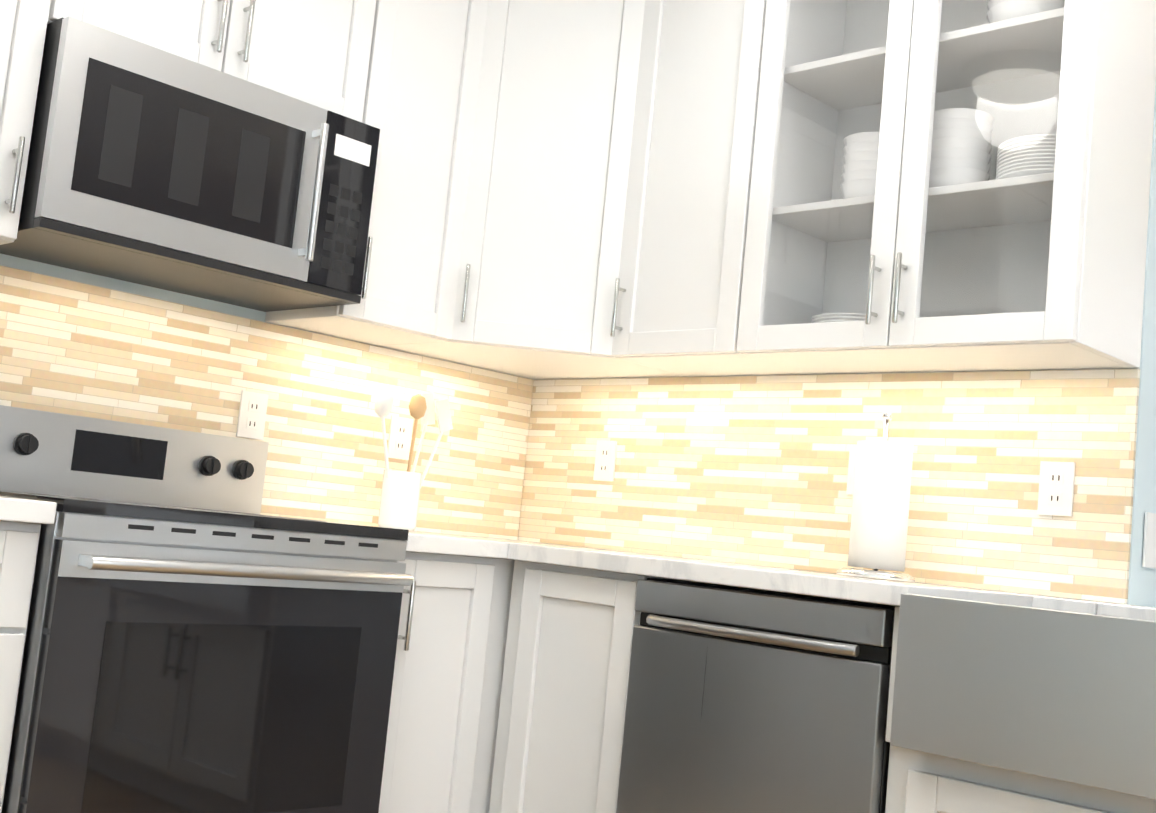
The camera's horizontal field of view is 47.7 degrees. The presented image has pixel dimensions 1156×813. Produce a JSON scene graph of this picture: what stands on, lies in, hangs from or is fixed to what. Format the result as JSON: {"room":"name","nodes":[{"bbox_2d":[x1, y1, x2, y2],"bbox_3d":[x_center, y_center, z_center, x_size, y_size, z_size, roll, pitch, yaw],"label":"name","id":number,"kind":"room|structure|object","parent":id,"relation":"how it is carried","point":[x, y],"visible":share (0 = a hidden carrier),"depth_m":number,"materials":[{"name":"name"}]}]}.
{"room":"kitchen","nodes":[
{"label":"kitchen","id":0,"kind":"room"},
{"bbox_2d":[0,253,533,539],"bbox_3d":[-1.369,-0.159,2.802,0.120,2.500,3.420,0,-8,44],"label":"wall","id":1,"kind":"structure","parent":0,"point":[97,280],"depth_m":3.06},
{"bbox_2d":[0,0,50,244],"bbox_3d":[-1.308,-0.864,2.512,0.365,1.030,0.495,0,-8,44],"label":"upper cabinet","id":2,"kind":"object","parent":1,"relation":"attached to","point":[23,25],"visible":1,"depth_m":2.53,"materials":[{"name":"white wood"}]},
{"bbox_2d":[47,0,375,121],"bbox_3d":[-0.853,-1.000,2.982,0.365,0.580,0.765,0,-8,44],"label":"upper cabinet","id":3,"kind":"object","parent":1,"relation":"attached to","point":[315,52],"visible":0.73,"depth_m":2.95,"materials":[{"name":"white wood"}]},
{"bbox_2d":[0,16,379,311],"bbox_3d":[-0.873,-0.500,2.908,0.442,0.421,0.758,0,-8,44],"label":"microwave","id":4,"kind":"object","parent":3,"relation":"attached to","point":[149,165],"visible":0.98,"depth_m":2.75,"materials":[{"name":"silver metal"}]},
{"bbox_2d":[0,265,533,539],"bbox_3d":[-0.920,0.007,3.171,0.010,0.487,2.203,0,-8,44],"label":"backsplash","id":5,"kind":"structure","parent":1,"relation":"attached to","point":[69,347],"depth_m":3.34,"materials":[{"name":"tile"}]},
{"bbox_2d":[236,390,268,439],"bbox_3d":[-0.812,0.022,3.268,0.008,0.115,0.075,0,-8,44],"label":"electrical outlet","id":6,"kind":"object","parent":5,"relation":"attached to","point":[252,415],"visible":1,"depth_m":3.26,"materials":[{"name":"white paint"}]},
{"bbox_2d":[387,416,413,459],"bbox_3d":[-0.489,0.087,3.603,0.008,0.115,0.075,0,-8,44],"label":"electrical outlet","id":7,"kind":"object","parent":5,"relation":"attached to","point":[400,437],"visible":0.98,"depth_m":3.60,"materials":[{"name":"white paint"}]},
{"bbox_2d":[265,0,487,344],"bbox_3d":[-0.491,-0.700,3.357,0.365,1.030,0.350,0,-8,44],"label":"upper cabinet","id":8,"kind":"object","parent":1,"relation":"attached to","point":[422,88],"visible":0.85,"depth_m":3.27,"materials":[{"name":"white wood"}]},
{"bbox_2d":[376,0,687,378],"bbox_3d":[-0.077,-0.635,3.604,0.618,1.030,0.626,0,-8,44],"label":"upper cabinet","id":9,"kind":"object","parent":1,"relation":"attached to","point":[539,266],"visible":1,"depth_m":3.38,"materials":[{"name":"white wood"}]},
{"bbox_2d":[519,85,1155,606],"bbox_3d":[0.565,0.133,3.839,2.420,2.500,0.800,0,-8,44],"label":"wall","id":10,"kind":"structure","parent":0,"point":[1141,585],"depth_m":2.75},
{"bbox_2d":[610,0,810,376],"bbox_3d":[0.373,-0.616,3.349,0.398,1.030,0.365,0,-8,44],"label":"upper cabinet","id":11,"kind":"object","parent":10,"relation":"attached to","point":[677,295],"visible":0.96,"depth_m":3.25,"materials":[{"name":"white wood"}]},
{"bbox_2d":[518,368,1139,603],"bbox_3d":[0.493,0.162,3.332,1.815,0.487,0.010,0,-8,44],"label":"backsplash","id":12,"kind":"structure","parent":10,"relation":"attached to","point":[752,470],"depth_m":3.19,"materials":[{"name":"tile"}]},
{"bbox_2d":[593,440,616,480],"bbox_3d":[0.077,0.154,3.722,0.075,0.115,0.008,0,-8,44],"label":"electrical outlet","id":13,"kind":"object","parent":12,"relation":"attached to","point":[605,461],"visible":1,"depth_m":3.72,"materials":[{"name":"white paint"}]},
{"bbox_2d":[846,447,856,494],"bbox_3d":[0.681,0.155,3.138,0.075,0.115,0.008,0,-8,44],"label":"electrical outlet","id":14,"kind":"object","parent":12,"relation":"attached to","point":[851,470],"visible":0.1,"depth_m":3.16,"materials":[{"name":"white paint"}]},
{"bbox_2d":[1037,461,1074,515],"bbox_3d":[1.024,0.176,2.803,0.075,0.115,0.008,0,-8,44],"label":"electrical outlet","id":15,"kind":"object","parent":12,"relation":"attached to","point":[1056,489],"visible":1,"depth_m":2.80,"materials":[{"name":"white paint"}]},
{"bbox_2d":[736,0,1155,373],"bbox_3d":[0.806,-0.616,2.930,0.808,1.030,0.365,0,-8,44],"label":"upper cabinet","id":16,"kind":"object","parent":10,"relation":"attached to","point":[914,267],"visible":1,"depth_m":2.85,"materials":[{"name":"white wood"}]},
{"bbox_2d":[811,313,865,322],"label":"dishes","id":17,"kind":"object","parent":16,"relation":"in","point":[822,318],"depth_m":2.96,"materials":[{"name":"white ceramic"}]},
{"bbox_2d":[840,132,879,198],"label":"dishes","id":18,"kind":"object","parent":16,"relation":"in","point":[864,169],"depth_m":3.01,"materials":[{"name":"white ceramic"}]},
{"bbox_2d":[929,108,993,187],"label":"dishes","id":19,"kind":"object","parent":16,"relation":"in","point":[969,155],"depth_m":2.86,"materials":[{"name":"white ceramic"}]},
{"bbox_2d":[986,0,1064,22],"label":"dishes","id":20,"kind":"object","parent":16,"relation":"in","point":[999,15],"depth_m":2.78,"materials":[{"name":"white ceramic"}]},
{"bbox_2d":[996,134,1055,178],"label":"dishes","id":21,"kind":"object","parent":16,"relation":"in","point":[1002,156],"depth_m":2.69,"materials":[{"name":"white ceramic"}]},
{"bbox_2d":[1142,512,1155,568],"bbox_3d":[1.206,0.282,2.755,0.006,0.115,0.070,0,-8,44],"label":"electrical outlet","id":22,"kind":"object","parent":10,"relation":"attached to","point":[1149,552],"visible":1,"depth_m":2.74,"materials":[{"name":"white paint"}]},
{"bbox_3d":[0.498,1.108,0.765,7.000,0.050,3.600,0,-8,44],"label":"floor","id":23,"kind":"structure","parent":0,"visible":0},
{"bbox_2d":[0,520,40,812],"bbox_3d":[-1.348,0.607,2.265,0.656,0.880,0.495,0,-8,44],"label":"base cabinet","id":24,"kind":"object","parent":23,"relation":"on","point":[19,542],"visible":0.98,"depth_m":2.24,"materials":[{"name":"white wood"}]},
{"bbox_2d":[0,405,412,812],"bbox_3d":[-0.867,0.583,2.692,0.717,1.105,0.762,0,-8,44],"label":"range","id":25,"kind":"object","parent":23,"relation":"on","point":[203,635],"visible":1,"depth_m":2.50,"materials":[{"name":"silver metal"}]},
{"bbox_2d":[378,551,514,812],"bbox_3d":[-0.320,0.813,3.329,0.655,0.880,0.953,0,-8,44],"label":"base cabinet","id":26,"kind":"object","parent":23,"relation":"on","point":[439,757],"visible":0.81,"depth_m":2.95,"materials":[{"name":"white wood"}]},
{"bbox_2d":[489,560,686,812],"bbox_3d":[0.153,0.837,3.102,0.410,0.880,0.618,0,-8,44],"label":"base cabinet","id":27,"kind":"object","parent":23,"relation":"on","point":[560,728],"visible":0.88,"depth_m":2.90,"materials":[{"name":"white wood"}]},
{"bbox_2d":[616,578,895,812],"bbox_3d":[0.498,0.836,2.728,0.600,0.876,0.641,0,-8,44],"label":"dishwasher","id":28,"kind":"object","parent":23,"relation":"on","point":[744,700],"visible":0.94,"depth_m":2.52,"materials":[{"name":"silver metal"}]},
{"bbox_2d":[885,606,899,741],"bbox_3d":[0.787,0.521,2.551,0.044,0.240,0.618,0,-8,44],"label":"base cabinet","id":29,"kind":"object","parent":23,"relation":"on","point":[892,674],"visible":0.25,"depth_m":2.33,"materials":[{"name":"white wood"}]},
{"bbox_2d":[0,496,1155,620],"bbox_3d":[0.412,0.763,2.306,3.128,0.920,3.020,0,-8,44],"label":"countertop","id":30,"kind":"structure","parent":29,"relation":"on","point":[855,588],"depth_m":2.60,"materials":[{"name":"stone"}]},
{"bbox_2d":[375,392,452,530],"bbox_3d":[-0.441,0.138,3.431,0.100,0.371,0.252,0,-8,44],"label":"utensil crock","id":31,"kind":"object","parent":30,"relation":"on","point":[399,500],"visible":0.98,"depth_m":3.38,"materials":[{"name":"white ceramic"}]},
{"bbox_2d":[836,410,914,581],"bbox_3d":[0.677,0.194,2.919,0.170,0.376,0.170,0,-8,44],"label":"paper towel holder","id":32,"kind":"object","parent":30,"relation":"on","point":[880,507],"visible":1,"depth_m":2.87,"materials":[{"name":"white paper"}]},
{"bbox_2d":[890,593,1155,799],"bbox_3d":[1.049,0.490,2.139,0.894,0.261,0.520,0,-8,44],"label":"sink","id":33,"kind":"object","parent":30,"relation":"in","point":[1062,695],"visible":1,"depth_m":2.10,"materials":[{"name":"silver metal"}]},
{"bbox_2d":[885,745,1155,812],"bbox_3d":[1.059,0.955,2.178,0.958,0.640,0.655,0,-8,44],"label":"base cabinet","id":34,"kind":"object","parent":23,"relation":"on","point":[920,782],"visible":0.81,"depth_m":2.21,"materials":[{"name":"white wood"}]}
]}

